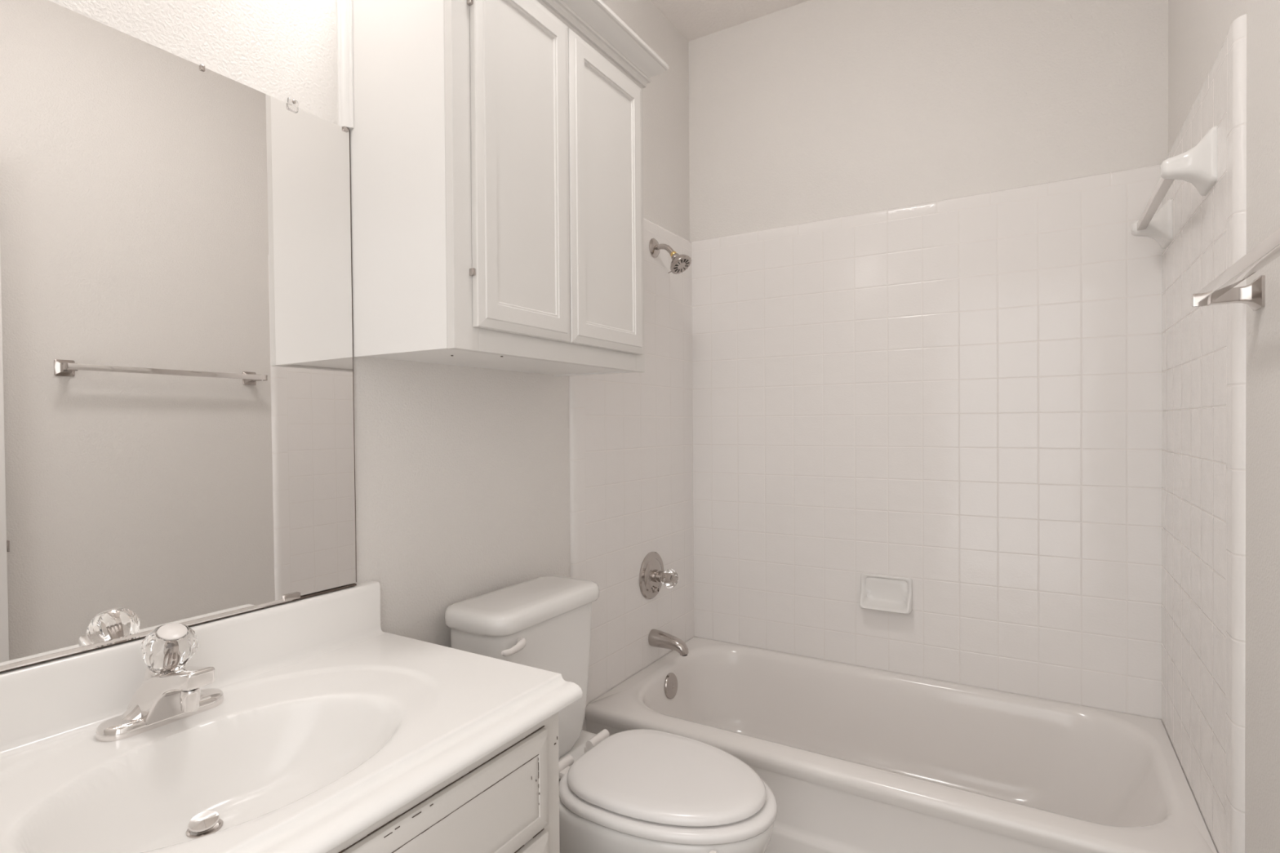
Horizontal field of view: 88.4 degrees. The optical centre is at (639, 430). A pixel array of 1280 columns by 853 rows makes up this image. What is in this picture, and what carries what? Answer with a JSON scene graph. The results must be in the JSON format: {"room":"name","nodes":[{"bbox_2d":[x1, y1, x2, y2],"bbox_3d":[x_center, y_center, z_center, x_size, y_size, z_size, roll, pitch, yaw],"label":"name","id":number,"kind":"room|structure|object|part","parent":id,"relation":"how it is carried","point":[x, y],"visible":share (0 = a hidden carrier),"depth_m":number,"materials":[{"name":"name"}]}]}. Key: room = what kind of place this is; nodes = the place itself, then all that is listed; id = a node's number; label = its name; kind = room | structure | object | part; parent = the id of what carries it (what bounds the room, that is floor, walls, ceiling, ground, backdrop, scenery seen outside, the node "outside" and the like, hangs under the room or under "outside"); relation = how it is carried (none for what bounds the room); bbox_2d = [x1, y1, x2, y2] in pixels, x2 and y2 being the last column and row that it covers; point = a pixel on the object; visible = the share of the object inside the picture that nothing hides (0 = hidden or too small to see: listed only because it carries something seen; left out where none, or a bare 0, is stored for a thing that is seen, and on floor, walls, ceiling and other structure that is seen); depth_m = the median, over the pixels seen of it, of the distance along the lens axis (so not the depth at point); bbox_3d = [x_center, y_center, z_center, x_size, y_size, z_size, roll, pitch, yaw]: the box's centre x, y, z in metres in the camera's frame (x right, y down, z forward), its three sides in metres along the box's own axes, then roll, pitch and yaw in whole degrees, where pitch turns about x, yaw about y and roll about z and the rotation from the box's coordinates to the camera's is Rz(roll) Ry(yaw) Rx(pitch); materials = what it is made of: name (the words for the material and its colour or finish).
{"room":"bathroom","nodes":[
{"label":"bathroom","id":0,"kind":"room"},
{"bbox_2d":[48,0,693,731],"bbox_3d":[-0.462,-0.165,1.609,0.115,2.742,2.620,0,1,31],"label":"wall","id":1,"kind":"structure","parent":0,"point":[470,482],"depth_m":1.75,"materials":[{"name":"white paint"}]},
{"bbox_2d":[0,0,356,672],"bbox_3d":[-0.797,-0.145,0.934,0.017,0.921,0.887,0,1,30],"label":"wall mirror","id":2,"kind":"object","parent":1,"relation":"attached to","point":[177,446],"visible":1,"depth_m":1.02,"materials":[{"name":"silver mirror"}]},
{"bbox_2d":[0,580,384,759],"bbox_3d":[-0.780,0.383,0.954,0.043,0.133,0.938,0,1,31],"label":"backsplash","id":3,"kind":"structure","parent":1,"relation":"attached to","point":[41,704],"depth_m":1.06,"materials":[{"name":"white stone"}]},
{"bbox_2d":[336,0,354,129],"bbox_3d":[-0.587,-1.067,1.300,0.021,0.930,0.022,0,1,31],"label":"trim","id":4,"kind":"structure","parent":1,"relation":"attached to","point":[344,49],"depth_m":1.30,"materials":[{"name":"white paint"}]},
{"bbox_2d":[349,0,668,376],"bbox_3d":[-0.267,-0.561,1.518,0.345,0.819,0.768,0,1,31],"label":"upper cabinet","id":5,"kind":"object","parent":1,"relation":"attached to","point":[496,146],"visible":1,"depth_m":1.29,"materials":[{"name":"white paint"}]},
{"bbox_3d":[-0.230,-0.537,1.321,0.019,0.688,0.280,0,1,31],"label":"door","id":6,"kind":"part","parent":5,"relation":"part of","materials":[{"name":"white paint"}]},
{"bbox_3d":[-0.170,-0.556,1.460,0.019,0.809,0.668,0,1,31],"label":"frame","id":7,"kind":"part","parent":5,"relation":"part of","materials":[{"name":"white paint"}]},
{"bbox_3d":[-0.076,-0.540,1.577,0.019,0.688,0.309,0,1,31],"label":"door","id":8,"kind":"part","parent":5,"relation":"part of","materials":[{"name":"white paint"}]},
{"bbox_3d":[-0.269,-0.937,1.514,0.344,0.066,0.768,0,1,31],"label":"crown moulding","id":9,"kind":"part","parent":5,"relation":"part of","materials":[{"name":"white paint"}]},
{"bbox_3d":[-0.187,0.231,1.972,0.017,1.939,0.058,0,1,31],"label":"bullnose trim","id":10,"kind":"part","parent":1,"relation":"part of","materials":[{"name":"white tile"}]},
{"bbox_3d":[0.019,0.084,2.314,0.015,1.583,0.745,0,1,31],"label":"tile panel","id":11,"kind":"part","parent":1,"relation":"part of","materials":[{"name":"white tile"}]},
{"bbox_2d":[639,551,678,599],"bbox_3d":[0.082,0.511,2.306,0.099,0.166,0.166,0,1,31],"label":"tub valve","id":12,"kind":"object","parent":1,"relation":"attached to","point":[652,575],"visible":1,"depth_m":2.29,"materials":[{"name":"silver metal"}]},
{"bbox_3d":[0.072,0.511,2.312,0.040,0.044,0.044,0,1,31],"label":"stem","id":13,"kind":"part","parent":12,"relation":"part of","materials":[{"name":"silver metal"}]},
{"bbox_3d":[0.102,0.514,2.293,0.049,0.066,0.068,0,1,31],"label":"knob","id":14,"kind":"part","parent":12,"relation":"part of","materials":[{"name":"clear plastic"}]},
{"bbox_3d":[0.011,-0.728,2.301,0.015,0.042,0.733,0,1,31],"label":"tile trim","id":15,"kind":"part","parent":1,"relation":"part of","materials":[{"name":"white tile"}]},
{"bbox_2d":[648,629,688,656],"bbox_3d":[0.104,0.740,2.301,0.142,0.072,0.056,0,1,31],"label":"tub spout","id":16,"kind":"object","parent":1,"relation":"attached to","point":[657,638],"visible":1,"depth_m":2.29,"materials":[{"name":"silver metal"}]},
{"bbox_2d":[648,238,691,274],"bbox_3d":[0.108,-0.618,2.307,0.146,0.137,0.082,0,1,31],"label":"shower head","id":17,"kind":"object","parent":1,"relation":"attached to","point":[680,263],"visible":1,"depth_m":2.30},
{"bbox_3d":[0.090,-0.638,2.326,0.080,0.051,0.019,0,1,31],"label":"arm","id":18,"kind":"part","parent":17,"relation":"part of","materials":[{"name":"silver metal"}]},
{"bbox_2d":[650,0,808,41],"bbox_3d":[0.246,-1.587,1.222,1.900,0.100,2.720,0,1,31],"label":"ceiling","id":19,"kind":"structure","parent":0,"point":[694,19],"depth_m":2.43,"materials":[{"name":"white paint"}]},
{"bbox_2d":[688,0,1168,719],"bbox_3d":[0.870,-0.181,2.285,1.704,2.742,0.112,0,1,31],"label":"wall","id":20,"kind":"structure","parent":0,"point":[926,304],"depth_m":2.16,"materials":[{"name":"white tile"}]},
{"bbox_2d":[859,573,912,614],"bbox_3d":[0.830,0.550,2.228,0.166,0.115,0.053,0,1,31],"label":"soap dish","id":21,"kind":"object","parent":20,"relation":"attached to","point":[882,593],"visible":1,"depth_m":2.24,"materials":[{"name":"white ceramic"}]},
{"bbox_3d":[0.841,-0.733,2.237,1.474,0.042,0.012,0,1,31],"label":"trim","id":22,"kind":"part","parent":20,"relation":"part of","materials":[{"name":"tile"}]},
{"bbox_2d":[1161,0,1279,852],"bbox_3d":[0.900,-0.167,0.791,0.115,2.742,2.620,0,1,31],"label":"wall","id":23,"kind":"structure","parent":0,"point":[1220,363],"depth_m":1.24,"materials":[{"name":"white tile"}]},
{"bbox_2d":[1130,125,1217,248],"bbox_3d":[1.255,-0.551,1.573,0.081,0.110,0.605,0,1,31],"label":"towel bar","id":24,"kind":"object","parent":23,"relation":"attached to","point":[1197,166],"visible":1,"depth_m":1.36,"materials":[{"name":"white ceramic"}]},
{"bbox_3d":[1.382,-0.554,1.785,0.081,0.110,0.110,0,1,31],"label":"post","id":25,"kind":"part","parent":24,"relation":"part of","materials":[{"name":"white ceramic"}]},
{"bbox_3d":[1.127,-0.548,1.361,0.081,0.110,0.110,0,1,31],"label":"post","id":26,"kind":"part","parent":24,"relation":"part of","materials":[{"name":"white ceramic"}]},
{"bbox_3d":[1.296,0.083,1.548,0.015,1.583,0.745,0,1,31],"label":"tile panel","id":27,"kind":"part","parent":23,"relation":"part of","materials":[{"name":"white tile"}]},
{"bbox_3d":[1.287,-0.730,1.534,0.015,0.042,0.733,0,1,31],"label":"tile trim","id":28,"kind":"part","parent":23,"relation":"part of","materials":[{"name":"white tile"}]},
{"bbox_2d":[1192,227,1279,311],"bbox_3d":[0.848,-0.226,0.868,0.084,0.052,0.636,0,1,31],"label":"chrome towel bar","id":29,"kind":"object","parent":23,"relation":"attached to","point":[1220,291],"visible":1,"depth_m":1.01,"materials":[{"name":"grey metal"}]},
{"bbox_3d":[1.091,0.230,1.204,0.017,1.939,0.058,0,1,31],"label":"bullnose trim","id":30,"kind":"part","parent":23,"relation":"part of","materials":[{"name":"white tile"}]},
{"bbox_3d":[0.108,1.259,0.890,2.200,0.100,3.500,0,1,31],"label":"floor","id":31,"kind":"structure","parent":0,"visible":0},
{"bbox_2d":[328,712,559,852],"bbox_3d":[-0.576,0.836,0.833,0.515,0.756,0.918,0,1,31],"label":"vanity cabinet","id":32,"kind":"object","parent":31,"relation":"on","point":[507,801],"visible":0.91,"depth_m":0.94,"materials":[{"name":"paint"}]},
{"bbox_2d":[0,580,582,852],"bbox_3d":[-0.568,0.428,0.830,0.534,0.224,0.943,0,1,31],"label":"countertop","id":33,"kind":"structure","parent":32,"relation":"on","point":[328,723],"depth_m":0.94,"materials":[{"name":"white stone"}]},
{"bbox_2d":[95,622,224,742],"bbox_3d":[-0.665,0.352,0.947,0.139,0.144,0.162,0,1,31],"label":"sink faucet","id":34,"kind":"object","parent":33,"relation":"on","point":[170,691],"visible":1,"depth_m":0.93,"materials":[{"name":"silver metal"}]},
{"bbox_3d":[-0.701,0.413,0.969,0.053,0.020,0.162,0,1,31],"label":"plate","id":35,"kind":"part","parent":34,"relation":"part of","materials":[{"name":"silver metal"}]},
{"bbox_3d":[-0.681,0.315,0.953,0.067,0.069,0.069,0,1,31],"label":"knob","id":36,"kind":"part","parent":34,"relation":"part of","materials":[{"name":"clear plastic"}]},
{"bbox_3d":[-0.660,0.378,0.944,0.128,0.092,0.080,0,1,31],"label":"spout","id":37,"kind":"part","parent":34,"relation":"part of","materials":[{"name":"silver metal"}]},
{"bbox_3d":[-0.254,0.871,0.883,0.015,0.451,0.415,0,1,31],"label":"door","id":38,"kind":"part","parent":32,"relation":"part of","materials":[{"name":"paint"}]},
{"bbox_2d":[444,575,777,852],"bbox_3d":[-0.046,0.798,1.482,0.704,0.812,0.420,0,1,31],"label":"toilet","id":39,"kind":"object","parent":31,"relation":"on","point":[637,790],"visible":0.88,"depth_m":1.42,"materials":[{"name":"white ceramic"}]},
{"bbox_3d":[-0.269,0.466,1.419,0.025,0.022,0.082,0,1,17],"label":"flush handle","id":40,"kind":"part","parent":39,"relation":"part of","materials":[{"name":"white plastic"}]},
{"bbox_3d":[-0.276,0.621,1.601,0.174,0.373,0.364,0,1,31],"label":"tank","id":41,"kind":"part","parent":39,"relation":"part of","materials":[{"name":"white ceramic"}]},
{"bbox_3d":[-0.273,0.415,1.597,0.197,0.044,0.392,0,1,31],"label":"tank lid","id":42,"kind":"part","parent":39,"relation":"part of","materials":[{"name":"white ceramic"}]},
{"bbox_3d":[0.030,0.999,1.471,0.549,0.410,0.360,0,1,31],"label":"bowl","id":43,"kind":"part","parent":39,"relation":"part of","materials":[{"name":"white ceramic"}]},
{"bbox_3d":[0.065,0.754,1.446,0.430,0.025,0.334,0,1,31],"label":"lid","id":44,"kind":"part","parent":39,"relation":"part of","materials":[{"name":"white plastic"}]},
{"bbox_3d":[0.068,0.781,1.445,0.471,0.021,0.366,0,1,31],"label":"seat","id":45,"kind":"part","parent":39,"relation":"part of","materials":[{"name":"white plastic"}]},
{"bbox_2d":[585,636,1217,852],"bbox_3d":[0.656,1.010,1.927,1.472,0.370,0.748,0,1,31],"label":"bathtub","id":46,"kind":"object","parent":31,"relation":"on","point":[852,758],"visible":0.84,"depth_m":1.92,"materials":[{"name":"white ceramic"}]},
{"bbox_3d":[0.108,0.885,2.284,0.018,0.086,0.086,0,1,31],"label":"overflow plate","id":47,"kind":"part","parent":46,"relation":"part of","materials":[{"name":"silver metal"}]}
]}

